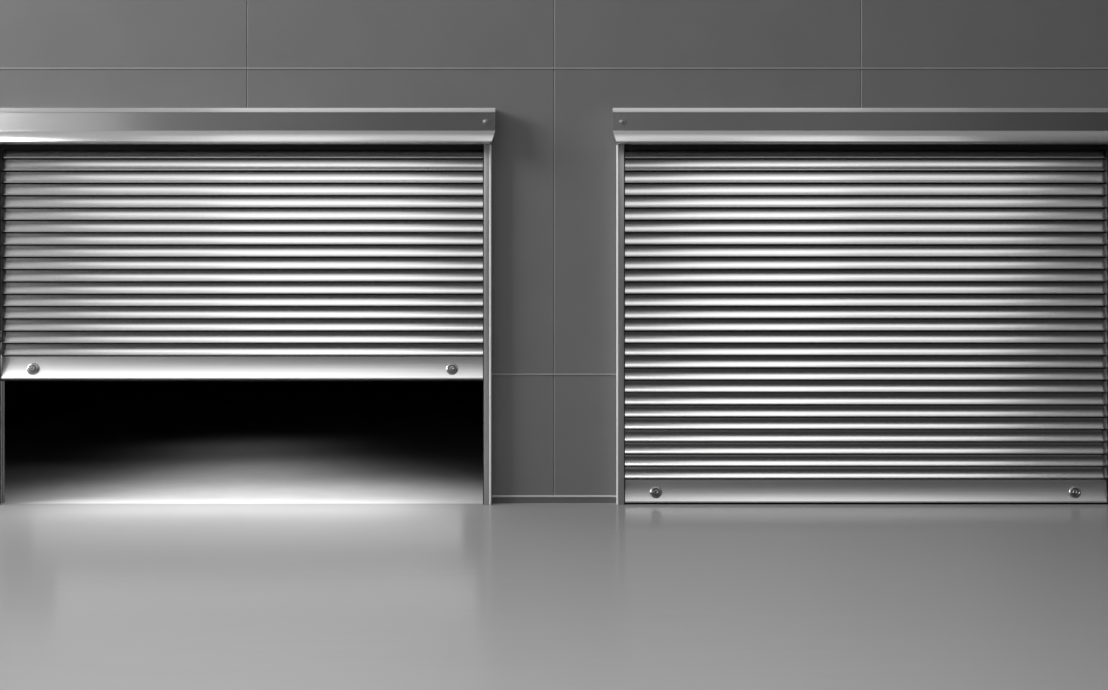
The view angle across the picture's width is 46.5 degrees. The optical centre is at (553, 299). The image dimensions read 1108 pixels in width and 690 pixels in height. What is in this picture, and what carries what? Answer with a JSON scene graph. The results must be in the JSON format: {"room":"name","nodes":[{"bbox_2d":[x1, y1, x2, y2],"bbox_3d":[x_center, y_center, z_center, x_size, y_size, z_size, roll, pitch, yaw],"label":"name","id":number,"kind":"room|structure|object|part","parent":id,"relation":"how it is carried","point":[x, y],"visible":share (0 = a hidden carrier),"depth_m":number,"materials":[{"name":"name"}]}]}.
{"room":"garage exterior","nodes":[
{"label":"garage exterior","id":0,"kind":"room"},
{"bbox_2d":[0,396,1107,689],"bbox_3d":[0.000,1.361,6.100,18.000,0.200,22.200,0,0,0],"label":"floor","id":1,"kind":"structure","parent":0,"point":[93,596],"depth_m":5.92,"materials":[{"name":"grey concrete"}]},
{"bbox_2d":[0,0,1107,502],"bbox_3d":[0.000,-0.739,8.123,11.200,4.000,0.254,0,0,0],"label":"wall","id":2,"kind":"structure","parent":0,"point":[553,73],"depth_m":8.00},
{"bbox_2d":[0,108,495,504],"bbox_3d":[-1.923,0.041,7.919,3.128,2.440,0.162,0,0,0],"label":"roller shutter","id":3,"kind":"object","parent":2,"relation":"attached to","point":[137,244],"visible":1,"depth_m":7.97,"materials":[{"name":"metal"}]},
{"bbox_3d":[-3.437,0.134,7.965,0.044,2.255,0.069,0,0,0],"label":"guide rail","id":4,"kind":"part","parent":3,"relation":"part of","materials":[{"name":"metal"}]},
{"bbox_2d":[1,149,482,355],"bbox_3d":[-1.923,-0.297,7.973,2.996,1.294,0.035,0,0,0],"label":"curtain","id":5,"kind":"object","parent":3,"relation":"hanging from","point":[105,252],"depth_m":7.97,"materials":[{"name":"metal"}]},
{"bbox_3d":[-0.410,0.134,7.965,0.044,2.255,0.069,0,0,0],"label":"guide rail","id":6,"kind":"part","parent":3,"relation":"part of","materials":[{"name":"metal"}]},
{"bbox_2d":[492,495,615,502],"bbox_3d":[0.000,1.236,7.992,0.776,0.049,0.016,0,0,0],"label":"trim","id":7,"kind":"structure","parent":2,"relation":"attached to","point":[495,498],"depth_m":7.99,"materials":[{"name":"paint"}]},
{"bbox_2d":[612,108,1107,504],"bbox_3d":[1.923,0.041,7.919,3.128,2.440,0.162,0,0,0],"label":"roller shutter","id":8,"kind":"object","parent":2,"relation":"attached to","point":[814,305],"visible":1,"depth_m":7.97,"materials":[{"name":"metal"}]},
{"bbox_3d":[0.410,0.134,7.965,0.044,2.255,0.069,0,0,0],"label":"guide rail","id":9,"kind":"part","parent":8,"relation":"part of","materials":[{"name":"metal"}]},
{"bbox_3d":[3.437,0.134,7.965,0.044,2.255,0.069,0,0,0],"label":"guide rail","id":10,"kind":"part","parent":8,"relation":"part of","materials":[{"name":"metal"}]}
]}

